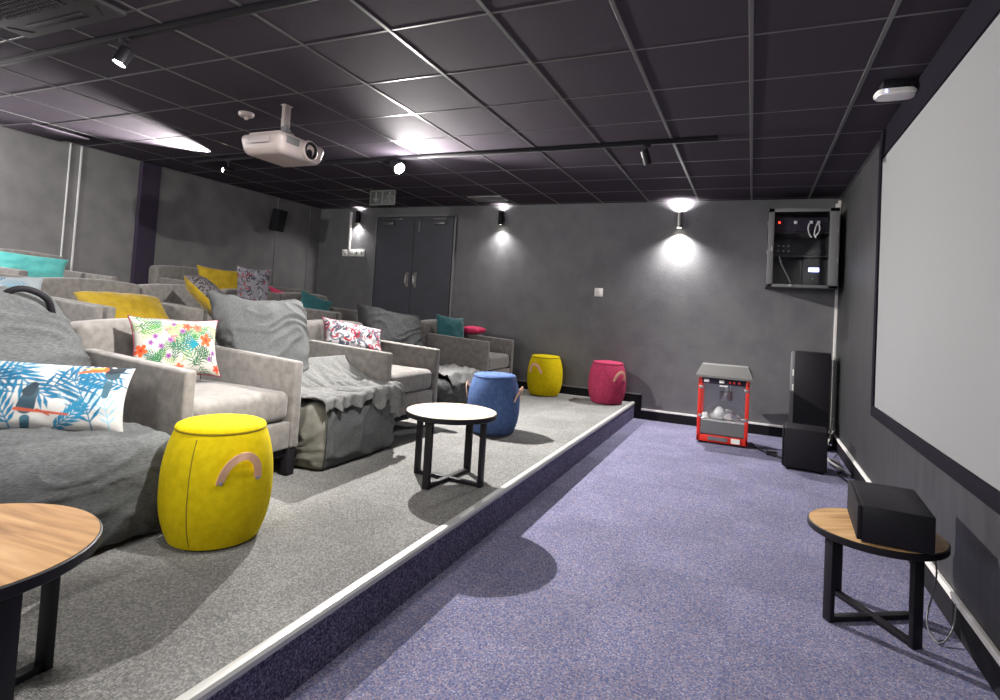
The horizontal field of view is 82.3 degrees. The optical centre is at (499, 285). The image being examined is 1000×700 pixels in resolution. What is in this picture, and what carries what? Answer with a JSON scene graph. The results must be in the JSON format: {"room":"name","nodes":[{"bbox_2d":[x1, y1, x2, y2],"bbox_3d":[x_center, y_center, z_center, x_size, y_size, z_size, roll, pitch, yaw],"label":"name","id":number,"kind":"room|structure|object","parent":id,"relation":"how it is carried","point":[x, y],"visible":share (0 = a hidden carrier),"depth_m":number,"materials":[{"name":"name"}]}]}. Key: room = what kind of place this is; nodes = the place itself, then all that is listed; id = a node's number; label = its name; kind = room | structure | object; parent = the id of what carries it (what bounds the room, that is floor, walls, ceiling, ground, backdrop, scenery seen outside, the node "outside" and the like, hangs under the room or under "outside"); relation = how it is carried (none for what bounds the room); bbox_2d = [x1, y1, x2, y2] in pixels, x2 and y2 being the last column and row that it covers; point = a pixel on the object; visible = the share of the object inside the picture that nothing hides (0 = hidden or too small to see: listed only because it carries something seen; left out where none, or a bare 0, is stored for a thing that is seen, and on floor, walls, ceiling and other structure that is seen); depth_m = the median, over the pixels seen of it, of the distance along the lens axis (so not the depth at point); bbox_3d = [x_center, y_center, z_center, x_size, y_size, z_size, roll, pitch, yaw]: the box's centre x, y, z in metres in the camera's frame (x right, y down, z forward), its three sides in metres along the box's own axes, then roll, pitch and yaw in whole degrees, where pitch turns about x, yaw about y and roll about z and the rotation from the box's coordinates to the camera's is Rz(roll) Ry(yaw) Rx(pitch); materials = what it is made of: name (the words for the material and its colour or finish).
{"room":"home cinema room","nodes":[
{"label":"home cinema room","id":0,"kind":"room"},
{"bbox_2d":[0,124,320,293],"bbox_3d":[-5.006,-0.185,5.131,0.100,2.953,9.500,2,-2,24],"label":"wall","id":1,"kind":"structure","parent":0,"point":[204,222],"depth_m":6.55,"materials":[{"name":"paint"}]},
{"bbox_2d":[60,143,71,256],"bbox_3d":[-4.566,-0.451,5.961,0.012,2.100,0.014,2,-2,24],"label":"trim","id":2,"kind":"structure","parent":1,"relation":"attached to","point":[70,143],"depth_m":5.97,"materials":[{"name":"grey"}]},
{"bbox_2d":[70,146,82,270],"bbox_3d":[-4.522,-0.444,6.062,0.012,2.100,0.018,2,-2,24],"label":"trim","id":3,"kind":"structure","parent":1,"relation":"attached to","point":[81,152],"depth_m":6.07,"materials":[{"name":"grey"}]},
{"bbox_2d":[130,162,161,284],"bbox_3d":[-4.198,-0.399,6.737,0.060,2.100,0.230,2,-2,24],"label":"trim","id":4,"kind":"structure","parent":1,"relation":"attached to","point":[149,181],"depth_m":6.71,"materials":[{"name":"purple paint"}]},
{"bbox_2d":[272,198,279,285],"bbox_3d":[-3.404,-0.279,8.602,0.012,2.100,0.014,2,-2,24],"label":"trim","id":5,"kind":"structure","parent":1,"relation":"attached to","point":[278,198],"depth_m":8.61,"materials":[{"name":"grey metal"}]},
{"bbox_2d":[269,208,287,231],"bbox_3d":[-3.299,-0.978,8.503,0.209,0.337,0.170,2,-2,24],"label":"wall speaker","id":6,"kind":"object","parent":1,"relation":"attached to","point":[278,218],"visible":1,"depth_m":8.44,"materials":[{"name":"black plastic"}]},
{"bbox_2d":[304,207,311,289],"bbox_3d":[-3.126,-0.238,9.232,0.012,2.100,0.020,2,-2,24],"label":"trim","id":7,"kind":"structure","parent":1,"relation":"attached to","point":[310,207],"depth_m":9.24,"materials":[{"name":"grey metal"}]},
{"bbox_2d":[0,0,971,208],"bbox_3d":[-1.461,-1.447,3.652,7.680,0.060,9.700,2,-2,24],"label":"ceiling","id":8,"kind":"structure","parent":0,"point":[574,28],"depth_m":3.91,"materials":[{"name":"tile"}]},
{"bbox_2d":[1,123,89,140],"bbox_3d":[-4.404,-1.491,5.553,0.500,0.035,0.500,2,-2,24],"label":"ceiling panel","id":9,"kind":"object","parent":8,"relation":"attached to","point":[31,128],"visible":1,"depth_m":5.50,"materials":[{"name":"metal"}]},
{"bbox_2d":[0,0,126,38],"bbox_3d":[-2.581,-1.492,2.824,0.900,0.039,0.900,2,-2,24],"label":"air conditioner","id":10,"kind":"object","parent":8,"relation":"attached to","point":[29,19],"visible":1,"depth_m":3.07,"materials":[{"name":"grey"}]},
{"bbox_2d":[0,0,66,19],"bbox_3d":[-2.582,-1.481,2.823,0.520,0.008,0.520,2,-2,24],"label":"grille","id":11,"kind":"object","parent":10,"relation":"attached to","point":[9,9],"depth_m":3.00,"materials":[{"name":"grey metal"}]},
{"bbox_2d":[0,0,316,66],"bbox_3d":[-1.875,-1.439,3.188,4.800,0.032,0.036,2,-2,24],"label":"track","id":12,"kind":"object","parent":8,"relation":"attached to","point":[267,5],"visible":1,"depth_m":3.18,"materials":[{"name":"black metal"}]},
{"bbox_2d":[111,37,134,68],"bbox_3d":[-2.184,-1.352,3.316,0.109,0.169,0.080,5,-3,-37],"label":"track spotlight","id":13,"kind":"object","parent":12,"relation":"attached to","point":[124,54],"visible":1,"depth_m":3.30,"materials":[{"name":"black metal"}]},
{"bbox_2d":[192,156,255,163],"bbox_3d":[-3.045,-1.387,6.294,0.950,0.032,0.036,2,-2,24],"label":"track","id":14,"kind":"object","parent":8,"relation":"attached to","point":[245,157],"visible":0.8,"depth_m":6.27,"materials":[{"name":"black metal"}]},
{"bbox_2d":[221,161,234,173],"bbox_3d":[-2.971,-1.298,6.259,0.072,0.141,0.138,2,-3,30],"label":"track spotlight","id":15,"kind":"object","parent":14,"relation":"attached to","point":[223,169],"visible":1,"depth_m":6.24,"materials":[{"name":"black metal"}]},
{"bbox_2d":[238,110,254,119],"bbox_3d":[-2.068,-1.380,4.659,0.124,0.058,0.124,2,-2,24],"label":"smoke detector","id":16,"kind":"object","parent":8,"relation":"attached to","point":[246,115],"visible":1,"depth_m":4.63,"materials":[{"name":"grey plastic"}]},
{"bbox_2d":[242,103,323,166],"bbox_3d":[-1.650,-1.177,4.391,0.432,0.431,0.490,2,-2,24],"label":"projector","id":17,"kind":"object","parent":8,"relation":"attached to","point":[282,148],"visible":1,"depth_m":4.25,"materials":[{"name":"grey plastic"}]},
{"bbox_2d":[248,135,268,142],"bbox_3d":[-1.762,-1.071,4.169,0.200,0.050,0.008,2,-2,24],"label":"vent","id":18,"kind":"object","parent":17,"relation":"attached to","point":[251,138],"depth_m":4.17,"materials":[{"name":"grey plastic"}]},
{"bbox_2d":[286,135,299,146],"bbox_3d":[-1.522,-1.066,4.201,0.012,0.055,0.130,2,-2,24],"label":"vent","id":19,"kind":"object","parent":17,"relation":"attached to","point":[291,141],"depth_m":4.19,"materials":[{"name":"grey plastic"}]},
{"bbox_2d":[369,188,396,205],"bbox_3d":[-1.522,-1.158,7.434,0.400,0.222,0.034,2,-2,24],"label":"exit sign","id":20,"kind":"object","parent":8,"relation":"hanging from","point":[379,196],"visible":1,"depth_m":7.42,"materials":[{"name":"grey plastic"}]},
{"bbox_2d":[0,0,966,208],"bbox_3d":[-1.491,-1.421,3.663,7.542,0.012,9.500,2,-2,24],"label":"ceiling grid","id":21,"kind":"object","parent":8,"relation":"attached to","point":[892,16],"depth_m":4.12,"materials":[{"name":"grey metal"}]},
{"bbox_2d":[467,195,509,201],"bbox_3d":[-0.154,-1.174,7.689,0.500,0.020,0.310,2,-2,24],"label":"ceiling vent","id":22,"kind":"object","parent":8,"relation":"in","point":[496,198],"visible":1,"depth_m":7.68,"materials":[{"name":"grey metal"}]},
{"bbox_2d":[317,136,717,164],"bbox_3d":[-0.124,-1.251,5.360,4.054,0.032,0.036,2,-2,24],"label":"track","id":23,"kind":"object","parent":8,"relation":"attached to","point":[706,138],"visible":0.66,"depth_m":5.16,"materials":[{"name":"black metal"}]},
{"bbox_2d":[389,159,404,173],"bbox_3d":[-1.038,-1.205,5.758,0.163,0.162,0.120,1,-3,43],"label":"track spotlight","id":24,"kind":"object","parent":23,"relation":"attached to","point":[396,165],"visible":1,"depth_m":5.72,"materials":[{"name":"black"}]},
{"bbox_2d":[640,144,651,165],"bbox_3d":[1.218,-1.091,4.761,0.110,0.176,0.071,5,-3,-27],"label":"track spotlight","id":25,"kind":"object","parent":23,"relation":"attached to","point":[645,155],"visible":1,"depth_m":4.74,"materials":[{"name":"black"}]},
{"bbox_2d":[873,78,916,101],"bbox_3d":[2.321,-1.154,3.358,0.210,0.092,0.150,2,-2,24],"label":"emergency light","id":26,"kind":"object","parent":8,"relation":"attached to","point":[893,89],"visible":1,"depth_m":3.32,"materials":[{"name":"white plastic"}]},
{"bbox_2d":[315,199,840,430],"bbox_3d":[0.387,0.246,7.982,7.680,2.953,0.100,2,-2,24],"label":"wall","id":27,"kind":"structure","parent":0,"point":[674,301],"depth_m":7.30,"materials":[{"name":"paint"}]},
{"bbox_2d":[348,212,352,248],"bbox_3d":[-2.400,-0.889,9.168,0.035,0.600,0.025,2,-2,24],"label":"conduit","id":28,"kind":"object","parent":27,"relation":"attached to","point":[351,213],"visible":1,"depth_m":9.16,"materials":[{"name":"white plastic"}]},
{"bbox_2d":[342,250,364,256],"bbox_3d":[-2.339,-0.526,9.119,0.425,0.105,0.027,2,-2,24],"label":"strip","id":29,"kind":"object","parent":27,"relation":"attached to","point":[344,252],"visible":1,"depth_m":9.11,"materials":[{"name":"white plastic"}]},
{"bbox_2d":[336,215,375,310],"bbox_3d":[-2.308,-0.034,9.111,0.660,2.200,0.040,2,-2,24],"label":"wall panel","id":30,"kind":"object","parent":27,"relation":"attached to","point":[355,272],"depth_m":9.10,"materials":[{"name":"paint"}]},
{"bbox_2d":[355,211,360,223],"bbox_3d":[-2.251,-1.093,9.116,0.076,0.190,0.116,2,-2,24],"label":"wall sconce","id":31,"kind":"object","parent":27,"relation":"attached to","point":[358,213],"visible":1,"depth_m":9.06,"materials":[{"name":"black metal"}]},
{"bbox_2d":[372,217,414,313],"bbox_3d":[-1.674,0.011,8.794,0.674,2.160,0.103,2,-2,24],"label":"door","id":32,"kind":"structure","parent":27,"relation":"in","point":[395,235],"depth_m":8.81,"materials":[{"name":"paint"}]},
{"bbox_2d":[370,214,457,317],"bbox_3d":[-1.347,0.006,8.684,1.435,2.200,0.050,2,-2,24],"label":"trim","id":33,"kind":"structure","parent":27,"relation":"attached to","point":[423,215],"depth_m":8.50,"materials":[{"name":"grey wood"}]},
{"bbox_2d":[409,216,454,319],"bbox_3d":[-1.052,0.037,8.518,0.674,2.160,0.103,2,-2,24],"label":"door","id":34,"kind":"structure","parent":27,"relation":"in","point":[433,236],"depth_m":8.53,"materials":[{"name":"paint"}]},
{"bbox_2d":[498,211,504,224],"bbox_3d":[0.022,-0.958,8.106,0.076,0.190,0.116,2,-2,24],"label":"wall sconce","id":35,"kind":"object","parent":27,"relation":"attached to","point":[501,218],"visible":1,"depth_m":8.06,"materials":[{"name":"black metal"}]},
{"bbox_2d":[517,381,641,418],"bbox_3d":[0.664,1.476,7.717,2.455,0.310,0.016,2,-2,24],"label":"baseboard","id":36,"kind":"structure","parent":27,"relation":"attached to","point":[637,399],"depth_m":7.50,"materials":[{"name":"black"}]},
{"bbox_2d":[594,288,602,296],"bbox_3d":[1.298,0.083,7.527,0.110,0.110,0.018,2,-2,24],"label":"light switch","id":37,"kind":"object","parent":27,"relation":"attached to","point":[598,291],"visible":1,"depth_m":7.52,"materials":[{"name":"white plastic"}]},
{"bbox_2d":[676,212,682,227],"bbox_3d":[2.239,-0.815,7.121,0.076,0.190,0.116,2,-2,24],"label":"wall sconce","id":38,"kind":"object","parent":27,"relation":"attached to","point":[679,220],"visible":1,"depth_m":7.07,"materials":[{"name":"silver metal"}]},
{"bbox_2d":[641,408,829,433],"bbox_3d":[2.744,1.596,6.791,2.105,0.022,0.020,2,-2,24],"label":"trim","id":39,"kind":"structure","parent":27,"relation":"attached to","point":[756,423],"depth_m":6.98,"materials":[{"name":"white plastic"}]},
{"bbox_2d":[641,410,830,443],"bbox_3d":[2.741,1.663,6.790,2.105,0.110,0.016,2,-2,24],"label":"baseboard","id":40,"kind":"structure","parent":27,"relation":"attached to","point":[646,415],"depth_m":6.98,"materials":[{"name":"black"}]},
{"bbox_2d":[765,207,839,290],"bbox_3d":[3.347,-0.397,6.376,0.690,0.860,0.530,2,-2,24],"label":"wall rack","id":41,"kind":"object","parent":27,"relation":"attached to","point":[775,278],"visible":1,"depth_m":6.29,"materials":[{"name":"grey metal"}]},
{"bbox_2d":[773,242,824,255],"bbox_3d":[3.316,-0.400,6.367,0.500,0.140,0.332,2,-2,24],"label":"amplifier","id":42,"kind":"object","parent":41,"relation":"on","point":[780,248],"visible":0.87,"depth_m":6.22,"materials":[{"name":"black metal"}]},
{"bbox_2d":[774,218,825,231],"bbox_3d":[3.330,-0.659,6.374,0.500,0.150,0.338,2,-2,24],"label":"panel","id":43,"kind":"object","parent":41,"relation":"on","point":[781,224],"visible":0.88,"depth_m":6.24,"materials":[{"name":"black paint"}]},
{"bbox_2d":[773,232,829,260],"bbox_3d":[3.342,-0.439,6.397,0.600,0.267,0.400,2,-2,24],"label":"shelf","id":44,"kind":"object","parent":41,"relation":"attached to","point":[778,236],"depth_m":6.45,"materials":[{"name":"grey metal"}]},
{"bbox_2d":[800,259,826,284],"bbox_3d":[3.447,-0.129,6.293,0.220,0.300,0.328,2,-2,24],"label":"computer tower","id":45,"kind":"object","parent":41,"relation":"in","point":[813,271],"visible":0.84,"depth_m":6.15,"materials":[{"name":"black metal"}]},
{"bbox_2d":[830,200,840,430],"bbox_3d":[3.750,0.340,6.410,0.055,2.620,0.055,2,-2,24],"label":"trim","id":46,"kind":"structure","parent":27,"relation":"attached to","point":[838,205],"depth_m":6.40,"materials":[{"name":"white plastic"}]},
{"bbox_2d":[284,418,998,699],"bbox_3d":[0.782,1.484,2.474,2.225,0.100,9.500,2,-2,24],"label":"floor","id":47,"kind":"structure","parent":0,"point":[665,563],"depth_m":2.58,"materials":[{"name":"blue carpet"}]},
{"bbox_2d":[14,389,629,699],"bbox_3d":[-1.288,1.247,3.400,2.345,0.200,9.500,2,-2,24],"label":"platform","id":48,"kind":"object","parent":47,"relation":"on","point":[143,617],"depth_m":2.27,"materials":[{"name":"grey carpet"}]},
{"bbox_2d":[0,503,102,699],"bbox_3d":[-1.364,0.847,1.369,0.650,0.430,0.650,3,-2,20],"label":"round table","id":49,"kind":"object","parent":48,"relation":"on","point":[40,543],"visible":1,"depth_m":1.45,"materials":[{"name":"brown wood"}]},
{"bbox_2d":[0,285,170,548],"bbox_3d":[-2.121,0.527,2.421,1.202,1.062,1.162,3,-2,20],"label":"bean bag","id":50,"kind":"object","parent":48,"relation":"on","point":[112,476],"visible":0.5,"depth_m":2.35,"materials":[{"name":"grey fabric"}]},
{"bbox_2d":[0,361,134,431],"bbox_3d":[-1.955,0.468,2.421,0.676,0.326,0.188,5,-3,-29],"label":"cushion","id":51,"kind":"object","parent":50,"relation":"on","point":[32,395],"visible":0.97,"depth_m":2.42,"materials":[{"name":"fabric"}]},
{"bbox_2d":[71,318,302,475],"bbox_3d":[-1.848,0.663,3.357,1.017,0.894,0.830,2,-2,24],"label":"armchair","id":52,"kind":"object","parent":48,"relation":"on","point":[159,396],"visible":0.55,"depth_m":3.24,"materials":[{"name":"fabric"}]},
{"bbox_2d":[127,315,220,376],"bbox_3d":[-1.919,0.362,3.386,0.198,0.363,0.514,1,-3,43],"label":"cushion","id":53,"kind":"object","parent":52,"relation":"on","point":[190,345],"visible":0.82,"depth_m":3.33,"materials":[{"name":"fabric"}]},
{"bbox_2d":[193,380,287,422],"bbox_3d":[-1.745,0.677,3.310,0.760,0.203,0.665,2,-2,24],"label":"seat cushion","id":54,"kind":"object","parent":52,"relation":"on","point":[267,400],"depth_m":3.27,"materials":[{"name":"fabric"}]},
{"bbox_2d":[157,414,272,550],"bbox_3d":[-1.263,0.854,2.561,0.459,0.514,0.461,4,-2,-5],"label":"stool","id":55,"kind":"object","parent":48,"relation":"on","point":[215,482],"visible":1,"depth_m":2.38,"materials":[{"name":"yellow fabric"}]},
{"bbox_2d":[207,290,404,469],"bbox_3d":[-1.382,0.620,4.090,1.183,1.095,0.966,3,-2,19],"label":"bean bag","id":56,"kind":"object","parent":48,"relation":"on","point":[346,414],"visible":0.72,"depth_m":3.85,"materials":[{"name":"fabric"}]},
{"bbox_2d":[307,319,439,425],"bbox_3d":[-1.176,0.766,4.981,1.017,0.894,0.830,2,-2,24],"label":"armchair","id":57,"kind":"object","parent":48,"relation":"on","point":[415,367],"visible":0.39,"depth_m":4.82,"materials":[{"name":"fabric"}]},
{"bbox_2d":[322,316,380,350],"bbox_3d":[-1.286,0.474,5.038,0.628,0.382,0.232,5,-3,-41],"label":"cushion","id":58,"kind":"object","parent":57,"relation":"on","point":[338,332],"visible":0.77,"depth_m":4.97,"materials":[{"name":"fabric"}]},
{"bbox_2d":[391,365,430,392],"bbox_3d":[-1.073,0.780,4.934,0.760,0.203,0.665,2,-2,24],"label":"seat cushion","id":59,"kind":"object","parent":57,"relation":"on","point":[414,378],"depth_m":4.86,"materials":[{"name":"fabric"}]},
{"bbox_2d":[174,402,634,699],"bbox_3d":[-0.215,1.198,2.931,0.044,0.028,9.500,2,-2,24],"label":"trim","id":60,"kind":"structure","parent":48,"relation":"attached to","point":[214,683],"depth_m":2.11,"materials":[{"name":"grey metal"}]},
{"bbox_2d":[357,303,479,403],"bbox_3d":[-0.823,0.742,5.923,0.996,1.059,1.501,2,-2,24],"label":"bean bag","id":61,"kind":"object","parent":48,"relation":"on","point":[395,327],"visible":0.39,"depth_m":5.66,"materials":[{"name":"grey fabric"}]},
{"bbox_2d":[207,405,633,699],"bbox_3d":[-0.212,1.298,2.923,0.012,0.188,9.500,2,-2,24],"label":"step riser","id":62,"kind":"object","parent":48,"relation":"attached to","point":[284,671],"depth_m":2.32,"materials":[{"name":"carpet"}]},
{"bbox_2d":[406,403,496,489],"bbox_3d":[-0.315,0.995,3.579,0.570,0.430,0.570,2,-3,28],"label":"round table","id":63,"kind":"object","parent":48,"relation":"on","point":[469,415],"visible":1,"depth_m":3.48,"materials":[{"name":"white wood"}]},
{"bbox_2d":[420,319,513,373],"bbox_3d":[-0.454,0.896,7.204,1.017,0.894,0.830,2,-2,24],"label":"armchair","id":64,"kind":"object","parent":48,"relation":"on","point":[481,353],"visible":0.54,"depth_m":6.87,"materials":[{"name":"fabric"}]},
{"bbox_2d":[436,314,463,337],"bbox_3d":[-0.625,0.569,7.235,0.498,0.429,0.194,6,-3,-44],"label":"cushion","id":65,"kind":"object","parent":64,"relation":"on","point":[448,326],"visible":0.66,"depth_m":7.16,"materials":[{"name":"teal fabric"}]},
{"bbox_2d":[464,326,485,333],"bbox_3d":[-0.360,0.592,7.687,0.260,0.113,0.360,3,-2,18],"label":"cushion","id":66,"kind":"object","parent":64,"relation":"on","point":[468,329],"visible":0.92,"depth_m":7.55,"materials":[{"name":"fabric"}]},
{"bbox_2d":[488,352,508,370],"bbox_3d":[-0.351,0.909,7.158,0.760,0.203,0.665,2,-2,24],"label":"seat cushion","id":67,"kind":"object","parent":64,"relation":"on","point":[497,361],"depth_m":7.03,"materials":[{"name":"fabric"}]},
{"bbox_2d":[466,371,523,435],"bbox_3d":[-0.056,1.022,5.029,0.460,0.514,0.462,5,-3,-28],"label":"stool","id":68,"kind":"object","parent":48,"relation":"on","point":[499,392],"visible":0.8,"depth_m":4.85,"materials":[{"name":"blue fabric"}]},
{"bbox_2d":[527,354,562,395],"bbox_3d":[0.585,1.155,7.453,0.461,0.514,0.459,4,-2,-10],"label":"stool","id":69,"kind":"object","parent":48,"relation":"on","point":[544,372],"visible":1,"depth_m":7.27,"materials":[{"name":"yellow fabric"}]},
{"bbox_2d":[588,360,625,404],"bbox_3d":[1.327,1.184,7.080,0.459,0.514,0.461,3,-2,11],"label":"stool","id":70,"kind":"object","parent":48,"relation":"on","point":[607,378],"visible":1,"depth_m":6.90,"materials":[{"name":"pink fabric"}]},
{"bbox_2d":[696,362,752,447],"bbox_3d":[2.406,1.263,6.151,0.560,0.820,0.440,2,-2,24],"label":"machine","id":71,"kind":"object","parent":47,"relation":"on","point":[731,432],"visible":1,"depth_m":6.00,"materials":[{"name":"red metal"}]},
{"bbox_2d":[702,406,740,420],"bbox_3d":[2.367,1.360,6.113,0.393,0.150,0.196,2,-2,24],"label":"pile","id":72,"kind":"object","parent":71,"relation":"on","point":[718,412],"visible":0.94,"depth_m":6.05,"materials":[{"name":"white food"}]},
{"bbox_2d":[701,415,744,424],"bbox_3d":[2.393,1.430,6.138,0.440,0.019,0.345,2,-2,24],"label":"tray","id":73,"kind":"object","parent":71,"relation":"on","point":[705,420],"depth_m":6.01,"materials":[{"name":"silver metal"}]},
{"bbox_2d":[720,385,731,400],"bbox_3d":[2.445,1.125,6.176,0.124,0.220,0.123,2,-2,24],"label":"kettle","id":74,"kind":"object","parent":71,"relation":"on","point":[725,395],"depth_m":6.13,"materials":[{"name":"silver metal"}]},
{"bbox_2d":[725,409,740,422],"bbox_3d":[2.447,1.370,6.006,0.166,0.135,0.026,3,-2,17],"label":"scoop","id":75,"kind":"object","parent":71,"relation":"in","point":[734,417],"visible":0.84,"depth_m":6.00,"materials":[{"name":"silver metal"}]},
{"bbox_2d":[781,422,827,474],"bbox_3d":[2.775,1.474,5.220,0.357,0.370,0.340,2,-3,27],"label":"subwoofer","id":76,"kind":"object","parent":47,"relation":"on","point":[805,447],"visible":1,"depth_m":5.08,"materials":[{"name":"black wood"}]},
{"bbox_2d":[781,423,784,464],"bbox_3d":[2.625,1.458,5.297,0.020,0.330,0.330,2,-2,27],"label":"grille","id":77,"kind":"object","parent":76,"relation":"attached to","point":[783,435],"depth_m":5.15,"materials":[{"name":"black fabric"}]},
{"bbox_2d":[788,351,830,450],"bbox_3d":[3.385,1.228,6.237,0.395,1.009,0.330,2,-3,30],"label":"tower speaker","id":78,"kind":"object","parent":47,"relation":"on","point":[810,372],"visible":0.75,"depth_m":6.11},
{"bbox_2d":[788,351,794,422],"bbox_3d":[3.236,1.198,6.324,0.050,0.940,0.270,2,-3,30],"label":"grille","id":79,"kind":"object","parent":78,"relation":"attached to","point":[791,419],"depth_m":6.21,"materials":[{"name":"grey metal"}]},
{"bbox_2d":[827,418,844,470],"bbox_3d":[3.308,1.545,5.711,0.133,0.288,1.263,2,-2,26],"label":"cable","id":80,"kind":"object","parent":47,"relation":"on","point":[832,421],"visible":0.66,"depth_m":5.91,"materials":[{"name":"white plastic"}]},
{"bbox_2d":[807,508,950,649],"bbox_3d":[1.675,1.289,2.564,0.536,0.400,0.536,4,-2,-9],"label":"round table","id":81,"kind":"object","parent":47,"relation":"on","point":[835,524],"visible":0.73,"depth_m":2.50,"materials":[{"name":"black metal"}]},
{"bbox_2d":[847,480,935,555],"bbox_3d":[1.720,1.011,2.540,0.267,0.150,0.450,2,-3,27],"label":"speaker","id":82,"kind":"object","parent":81,"relation":"on","point":[880,514],"visible":1,"depth_m":2.37},
{"bbox_2d":[847,480,861,539],"bbox_3d":[1.609,1.006,2.597,0.018,0.142,0.440,2,-2,27],"label":"grille","id":83,"kind":"object","parent":82,"relation":"attached to","point":[854,497],"depth_m":2.53,"materials":[{"name":"black fabric"}]},
{"bbox_2d":[926,561,956,644],"bbox_3d":[1.917,1.299,2.505,0.136,0.401,0.279,3,-2,11],"label":"cable","id":84,"kind":"object","parent":81,"relation":"hanging from","point":[930,601],"visible":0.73,"depth_m":2.46,"materials":[{"name":"grey rubber"}]},
{"bbox_2d":[833,147,999,650],"bbox_3d":[1.919,0.105,2.063,0.100,2.953,9.500,2,-2,24],"label":"wall","id":85,"kind":"structure","parent":0,"point":[971,528],"depth_m":4.31,"materials":[{"name":"grey paint"}]},
{"bbox_2d":[831,435,999,699],"bbox_3d":[1.788,1.416,2.035,0.016,0.120,9.500,2,-2,24],"label":"baseboard","id":86,"kind":"structure","parent":85,"relation":"attached to","point":[989,668],"depth_m":2.42,"materials":[{"name":"black"}]},
{"bbox_2d":[832,431,999,665],"bbox_3d":[2.193,1.401,2.952,0.020,0.030,7.500,2,-2,24],"label":"trim","id":87,"kind":"structure","parent":85,"relation":"attached to","point":[993,650],"depth_m":2.44,"materials":[{"name":"white plastic"}]},
{"bbox_2d":[870,0,999,514],"bbox_3d":[1.555,-0.269,1.404,0.056,2.065,6.110,2,-2,24],"label":"projection screen","id":88,"kind":"object","parent":85,"relation":"attached to","point":[935,381],"visible":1,"depth_m":2.68,"materials":[{"name":"grey fabric"}]},
{"bbox_3d":[-3.174,1.048,4.244,1.800,0.440,9.500,2,-2,24],"label":"trim","id":89,"kind":"structure","parent":0,"visible":0},
{"bbox_2d":[0,273,102,321],"bbox_3d":[-3.506,0.348,3.970,1.017,0.894,0.830,2,-2,24],"label":"armchair","id":90,"kind":"object","parent":89,"relation":"on","point":[75,311],"visible":0.05,"depth_m":4.16,"materials":[{"name":"fabric"}]},
{"bbox_2d":[0,276,43,289],"bbox_3d":[-3.564,0.108,4.115,0.194,0.380,0.443,1,-3,43],"label":"cushion","id":91,"kind":"object","parent":90,"relation":"on","point":[35,282],"visible":0.17,"depth_m":4.19,"materials":[{"name":"fabric"}]},
{"bbox_2d":[41,277,203,320],"bbox_3d":[-3.172,0.398,4.728,1.017,0.894,0.830,2,-2,24],"label":"armchair","id":92,"kind":"object","parent":89,"relation":"on","point":[62,288],"visible":0.09,"depth_m":4.84,"materials":[{"name":"fabric"}]},
{"bbox_2d":[73,291,168,318],"bbox_3d":[-3.007,0.231,4.618,0.376,0.352,0.664,2,-3,31],"label":"cushion","id":93,"kind":"object","parent":92,"relation":"on","point":[139,305],"visible":0.52,"depth_m":4.55,"materials":[{"name":"yellow fabric"}]},
{"bbox_2d":[138,284,217,344],"bbox_3d":[-2.832,0.448,5.500,1.017,0.894,0.830,2,-2,24],"label":"armchair","id":94,"kind":"object","parent":89,"relation":"on","point":[175,294],"visible":0.05,"depth_m":5.48,"materials":[{"name":"fabric"}]},
{"bbox_2d":[183,274,224,314],"bbox_3d":[-2.547,0.098,5.026,0.392,0.395,0.460,4,-2,-23],"label":"cushion","id":95,"kind":"object","parent":94,"relation":"on","point":[198,286],"visible":0.6,"depth_m":4.84,"materials":[{"name":"fabric"}]},
{"bbox_2d":[220,289,335,319],"bbox_3d":[-2.486,0.499,6.286,1.017,0.894,0.830,2,-2,24],"label":"armchair","id":96,"kind":"object","parent":89,"relation":"on","point":[312,314],"visible":0.06,"depth_m":6.49,"materials":[{"name":"fabric"}]},
{"bbox_2d":[236,265,270,300],"bbox_3d":[-2.518,0.026,5.827,0.357,0.447,0.148,6,-3,-44],"label":"cushion","id":97,"kind":"object","parent":96,"relation":"on","point":[252,284],"visible":0.75,"depth_m":5.78,"materials":[{"name":"fabric"}]},
{"bbox_2d":[278,292,357,321],"bbox_3d":[-2.148,0.549,7.053,1.017,0.894,0.830,2,-2,24],"label":"armchair","id":98,"kind":"object","parent":89,"relation":"on","point":[341,314],"visible":0.07,"depth_m":7.30,"materials":[{"name":"fabric"}]},
{"bbox_2d":[301,290,333,310],"bbox_3d":[-2.263,0.266,6.969,0.505,0.423,0.200,5,-3,-34],"label":"cushion","id":99,"kind":"object","parent":98,"relation":"on","point":[308,300],"visible":0.55,"depth_m":6.94,"materials":[{"name":"teal fabric"}]},
{"bbox_3d":[-4.506,0.873,4.842,1.130,0.680,9.500,2,-2,24],"label":"trim","id":100,"kind":"structure","parent":0,"visible":0},
{"bbox_2d":[0,248,116,280],"bbox_3d":[-4.296,0.113,5.302,1.017,0.894,0.830,2,-2,24],"label":"armchair","id":101,"kind":"object","parent":100,"relation":"on","point":[69,274],"visible":0.11,"depth_m":5.50,"materials":[{"name":"fabric"}]},
{"bbox_2d":[0,251,68,276],"bbox_3d":[-4.326,-0.164,5.235,0.617,0.296,0.176,6,-3,-43],"label":"cushion","id":102,"kind":"object","parent":101,"relation":"on","point":[36,266],"visible":0.65,"depth_m":5.22,"materials":[{"name":"teal fabric"}]},
{"bbox_2d":[148,265,198,284],"bbox_3d":[-3.576,0.220,6.937,1.017,0.894,0.830,2,-2,24],"label":"armchair","id":103,"kind":"object","parent":100,"relation":"on","point":[158,274],"visible":0.1,"depth_m":6.79,"materials":[{"name":"fabric"}]},
{"bbox_2d":[197,265,236,288],"bbox_3d":[-3.351,-0.043,6.856,0.577,0.380,0.168,5,-3,-43],"label":"cushion","id":104,"kind":"object","parent":103,"relation":"on","point":[223,279],"visible":0.51,"depth_m":6.80,"materials":[{"name":"yellow fabric"}]},
{"bbox_2d":[268,286,311,293],"bbox_3d":[-3.230,0.271,7.723,1.017,0.894,0.830,2,-2,24],"label":"armchair","id":105,"kind":"object","parent":100,"relation":"on","point":[277,288],"visible":0.02,"depth_m":7.96,"materials":[{"name":"fabric"}]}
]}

